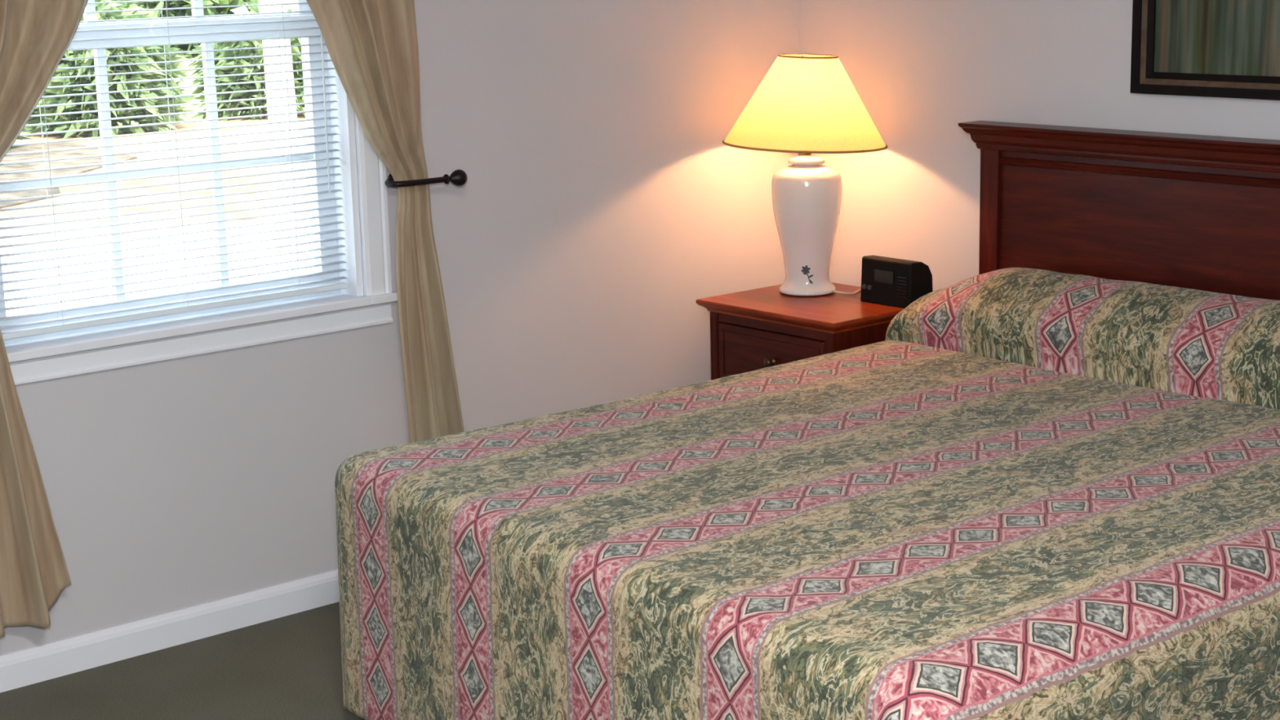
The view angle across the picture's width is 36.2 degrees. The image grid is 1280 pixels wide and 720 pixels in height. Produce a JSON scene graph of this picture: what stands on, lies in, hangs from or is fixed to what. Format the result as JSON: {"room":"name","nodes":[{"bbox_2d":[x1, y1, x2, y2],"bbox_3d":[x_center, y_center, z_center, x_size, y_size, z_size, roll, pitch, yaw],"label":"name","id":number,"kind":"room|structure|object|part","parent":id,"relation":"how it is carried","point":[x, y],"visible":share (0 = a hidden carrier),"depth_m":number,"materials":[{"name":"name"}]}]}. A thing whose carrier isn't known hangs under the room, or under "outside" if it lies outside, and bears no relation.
{"room":"hotel room","nodes":[
{"label":"hotel room","id":0,"kind":"room"},
{"bbox_2d":[0,601,364,719],"bbox_3d":[0.059,1.351,1.873,6.750,0.120,6.435,-11,15,-39],"label":"floor","id":1,"kind":"structure","parent":0,"point":[289,667],"depth_m":4.54,"materials":[{"name":"carpet"}]},
{"bbox_2d":[695,282,903,380],"bbox_3d":[0.521,0.150,5.629,0.467,0.655,0.546,-11,15,-39],"label":"nightstand","id":2,"kind":"object","parent":1,"relation":"on","point":[759,328],"visible":0.27,"depth_m":5.46,"materials":[{"name":"brown wood"}]},
{"bbox_3d":[0.225,0.163,5.681,0.022,0.621,0.032,-11,15,-39],"label":"corner post","id":3,"kind":"part","parent":2,"relation":"part of","materials":[{"name":"brown wood"}]},
{"bbox_3d":[0.359,0.007,5.444,0.029,0.028,0.028,-11,15,-39],"label":"knob","id":4,"kind":"part","parent":2,"relation":"part of","materials":[{"name":"gold metal"}]},
{"bbox_3d":[0.361,0.007,5.462,0.003,0.131,0.386,-11,15,-39],"label":"drawer moulding","id":5,"kind":"part","parent":2,"relation":"part of","materials":[{"name":"brown wood"}]},
{"bbox_3d":[0.369,-0.096,5.450,0.017,0.026,0.426,-11,15,-39],"label":"rail","id":6,"kind":"part","parent":2,"relation":"part of","materials":[{"name":"brown wood"}]},
{"bbox_3d":[0.369,0.005,5.469,0.019,0.171,0.418,-11,15,-39],"label":"drawer","id":7,"kind":"part","parent":2,"relation":"part of","materials":[{"name":"brown wood"}]},
{"bbox_2d":[722,53,887,296],"bbox_3d":[0.478,-0.385,5.650,0.474,0.986,0.472,-11,15,-39],"label":"table lamp","id":8,"kind":"object","parent":2,"relation":"on","point":[806,104],"visible":0.99,"depth_m":5.50,"materials":[{"name":"ceramic"}]},
{"bbox_3d":[0.468,-0.736,5.574,0.465,0.264,0.465,-11,15,-39],"label":"lamp shade","id":9,"kind":"part","parent":8,"relation":"part of","materials":[{"name":"fabric"}]},
{"bbox_3d":[0.471,-0.618,5.599,0.472,0.028,0.472,-11,15,-39],"label":"shade trim","id":10,"kind":"part","parent":8,"relation":"part of","materials":[{"name":"fabric"}]},
{"bbox_3d":[0.477,-0.861,5.548,0.172,0.013,0.172,-11,15,-39],"label":"shade trim","id":11,"kind":"part","parent":8,"relation":"part of","materials":[{"name":"fabric"}]},
{"bbox_3d":[0.650,-0.062,5.721,0.220,0.315,0.053,-11,15,-39],"label":"power cord","id":12,"kind":"part","parent":8,"relation":"part of","materials":[{"name":"white plastic"}]},
{"bbox_3d":[0.523,0.228,5.339,0.022,0.621,0.032,-11,15,-39],"label":"corner post","id":13,"kind":"part","parent":2,"relation":"part of","materials":[{"name":"brown wood"}]},
{"bbox_2d":[860,255,933,308],"bbox_3d":[0.717,-0.222,5.473,0.101,0.128,0.187,-11,15,-39],"label":"clock radio","id":14,"kind":"object","parent":2,"relation":"on","point":[886,281],"visible":0.96,"depth_m":5.42,"materials":[{"name":"black plastic"}]},
{"bbox_2d":[897,275,907,297],"bbox_3d":[0.724,-0.201,5.398,0.007,0.057,0.035,-11,15,-39],"label":"speaker grille","id":15,"kind":"object","parent":14,"relation":"attached to","point":[902,281],"depth_m":5.40,"materials":[{"name":"black plastic"}]},
{"bbox_2d":[958,120,1279,300],"bbox_3d":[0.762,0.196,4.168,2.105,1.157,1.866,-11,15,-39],"label":"headboard","id":16,"kind":"object","parent":1,"relation":"on","point":[1202,212],"visible":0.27,"depth_m":5.01,"materials":[{"name":"brown wood"}]},
{"bbox_2d":[334,267,1279,719],"bbox_3d":[0.666,0.362,4.150,2.207,0.756,1.858,-11,15,-39],"label":"bedspread","id":17,"kind":"object","parent":16,"relation":"on","point":[1043,495],"visible":1,"depth_m":3.70,"materials":[{"name":"multicoloured fabric"}]},
{"bbox_3d":[0.985,-0.048,5.462,0.055,1.088,0.062,-11,15,-39],"label":"post","id":18,"kind":"part","parent":16,"relation":"part of","materials":[{"name":"brown wood"}]},
{"bbox_3d":[1.513,-0.488,4.693,0.093,0.071,1.866,-11,15,-39],"label":"crown moulding","id":19,"kind":"part","parent":16,"relation":"part of","materials":[{"name":"brown wood"}]},
{"bbox_2d":[0,0,799,656],"bbox_3d":[-2.016,-0.347,3.953,6.750,2.440,0.150,-11,15,-39],"label":"wall","id":20,"kind":"structure","parent":0,"point":[602,197],"depth_m":5.25,"materials":[{"name":"paint"}]},
{"bbox_2d":[0,569,339,693],"bbox_3d":[-1.935,0.817,4.135,6.450,0.082,0.015,-11,15,-39],"label":"baseboard","id":21,"kind":"structure","parent":20,"relation":"attached to","point":[24,668],"depth_m":4.77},
{"bbox_2d":[0,0,397,385],"bbox_3d":[-1.137,-0.748,4.623,1.161,1.480,0.191,-11,15,-39],"label":"window","id":22,"kind":"structure","parent":20,"relation":"in","point":[37,357],"depth_m":4.81,"materials":[{"name":"white plastic"}]},
{"bbox_2d":[0,0,347,339],"bbox_3d":[-1.124,-0.746,4.609,0.933,1.291,0.036,-11,15,-39],"label":"window blind","id":23,"kind":"object","parent":22,"relation":"attached to","point":[255,298],"visible":0.88,"depth_m":4.68,"materials":[{"name":"white plastic"}]},
{"bbox_3d":[-1.361,-0.699,4.418,0.002,1.275,0.028,-11,15,-39],"label":"ladder cord","id":24,"kind":"part","parent":23,"relation":"part of","materials":[{"name":"white fabric"}]},
{"bbox_3d":[-1.118,-0.748,4.620,0.002,1.275,0.028,-11,15,-39],"label":"ladder cord","id":25,"kind":"part","parent":23,"relation":"part of","materials":[{"name":"white fabric"}]},
{"bbox_3d":[-1.112,-0.122,4.744,0.933,0.014,0.025,-11,15,-39],"label":"rail","id":26,"kind":"part","parent":23,"relation":"part of","materials":[{"name":"white plastic"}]},
{"bbox_3d":[-0.882,-0.795,4.816,0.002,1.275,0.028,-11,15,-39],"label":"ladder cord","id":27,"kind":"part","parent":23,"relation":"part of","materials":[{"name":"white fabric"}]},
{"bbox_3d":[-1.194,-1.077,4.614,0.945,0.645,0.036,-11,15,-39],"label":"sash","id":28,"kind":"part","parent":22,"relation":"part of","materials":[{"name":"white plastic"}]},
{"bbox_3d":[-1.119,-0.089,4.760,1.161,0.022,0.185,-11,15,-39],"label":"sill","id":29,"kind":"part","parent":22,"relation":"part of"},
{"bbox_3d":[-0.691,-0.855,4.898,0.072,1.400,0.020,-11,15,-39],"label":"casing","id":30,"kind":"part","parent":22,"relation":"part of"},
{"bbox_2d":[384,168,466,187],"bbox_3d":[-0.559,-0.463,5.025,0.222,0.043,0.106,-9,14,-33],"label":"curtain holdback","id":31,"kind":"object","parent":20,"relation":"attached to","point":[458,177],"visible":0.98,"depth_m":5.00,"materials":[{"name":"black metal"}]},
{"bbox_3d":[-0.588,-0.459,5.008,0.158,0.015,0.109,-11,15,-39],"label":"arm","id":32,"kind":"part","parent":31,"relation":"part of","materials":[{"name":"black metal"}]},
{"bbox_2d":[797,0,1279,291],"bbox_3d":[2.534,-0.403,3.698,0.150,2.440,6.135,-11,15,-39],"label":"wall","id":33,"kind":"structure","parent":0,"point":[920,69],"depth_m":5.51,"materials":[{"name":"paint"}]},
{"bbox_2d":[1129,0,1279,100],"bbox_3d":[1.536,-0.946,4.620,0.030,0.660,0.860,-11,15,-39],"label":"framed picture","id":34,"kind":"object","parent":33,"relation":"attached to","point":[1208,48],"visible":1,"depth_m":4.83,"materials":[{"name":"black wood"}]},
{"bbox_2d":[1153,0,1279,76],"bbox_3d":[1.543,-0.948,4.626,0.006,0.552,0.752,-11,15,-39],"label":"print","id":35,"kind":"object","parent":34,"relation":"attached to","point":[1192,37],"depth_m":4.81},
{"label":"outside","id":36,"kind":"structure","parent":0,"visible":0},
{"bbox_2d":[20,50,305,133],"bbox_3d":[-15.479,-7.765,48.291,100.000,0.050,85.600,-11,15,-39],"label":"ground","id":37,"kind":"structure","parent":36,"point":[190,90],"depth_m":28.00,"materials":[{"name":"soil"}]},
{"bbox_2d":[0,113,311,248],"bbox_3d":[-4.572,-1.927,19.238,22.000,0.050,8.800,-11,15,-39],"label":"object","id":38,"kind":"structure","parent":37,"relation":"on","point":[38,138],"depth_m":16.83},
{"bbox_2d":[8,123,31,151],"bbox_3d":[-7.380,-2.726,20.691,1.792,1.423,1.794,-11,15,-39],"label":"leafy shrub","id":39,"kind":"object","parent":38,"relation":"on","point":[21,138],"visible":0.02,"depth_m":21.00,"materials":[{"name":"green plant"}]},
{"bbox_2d":[0,141,137,208],"bbox_3d":[-7.251,-1.446,17.194,7.200,0.050,5.500,-11,15,-39],"label":"mulch patch","id":40,"kind":"object","parent":38,"relation":"on","point":[59,145],"visible":0.42,"depth_m":19.12,"materials":[{"name":"brown soil"}]},
{"bbox_2d":[23,0,196,139],"bbox_3d":[-6.219,-3.363,22.615,2.129,1.857,2.188,-11,15,-39],"label":"leafy shrub","id":41,"kind":"object","parent":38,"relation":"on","point":[101,6],"visible":0.46,"depth_m":22.16,"materials":[{"name":"green plant"}]},
{"bbox_2d":[185,0,305,121],"bbox_3d":[-4.681,-3.625,24.454,2.072,1.744,2.124,-11,15,-39],"label":"leafy shrub","id":42,"kind":"object","parent":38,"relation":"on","point":[257,43],"visible":0.3,"depth_m":23.88,"materials":[{"name":"green plant"}]},
{"bbox_2d":[94,0,288,58],"bbox_3d":[-9.162,-7.670,41.540,6.635,3.576,5.729,-11,15,-39],"label":"hedge","id":43,"kind":"object","parent":37,"relation":"on","point":[183,3],"visible":0.15,"depth_m":39.50,"materials":[{"name":"green plant"}]},
{"bbox_2d":[198,0,299,93],"bbox_3d":[-5.153,-4.322,27.891,2.216,1.581,2.362,-11,15,-39],"label":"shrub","id":44,"kind":"object","parent":37,"relation":"on","point":[242,10],"visible":0.02,"depth_m":27.60,"materials":[{"name":"green plant"}]},
{"bbox_3d":[-1.080,-1.524,4.373,1.530,0.044,0.107,-11,15,-39],"label":"curtain rod","id":45,"kind":"object","parent":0,"visible":0},
{"bbox_2d":[0,0,88,637],"bbox_3d":[-1.313,-0.429,4.330,0.740,2.080,0.108,-10,15,-37],"label":"curtain","id":46,"kind":"object","parent":45,"relation":"hanging from","point":[36,35],"visible":1,"depth_m":4.37,"materials":[{"name":"beige fabric"}]},
{"bbox_2d":[306,0,463,443],"bbox_3d":[-0.748,-0.548,4.817,0.752,2.076,0.107,-11,15,-38],"label":"curtain","id":47,"kind":"object","parent":45,"relation":"hanging from","point":[372,45],"visible":0.88,"depth_m":4.97,"materials":[{"name":"beige fabric"}]},
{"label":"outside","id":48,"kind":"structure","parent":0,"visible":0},
{"bbox_2d":[0,212,314,316],"bbox_3d":[-1.254,-0.230,10.927,24.000,0.050,8.800,-11,15,-39],"label":"ground","id":49,"kind":"structure","parent":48,"point":[265,227],"depth_m":12.91,"materials":[{"name":"concrete"}]},
{"bbox_2d":[257,0,306,253],"bbox_3d":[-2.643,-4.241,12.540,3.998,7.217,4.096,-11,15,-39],"label":"porch post","id":50,"kind":"object","parent":49,"relation":"on","point":[263,9],"visible":0.59,"depth_m":13.10,"materials":[{"name":"white wood"}]}
]}

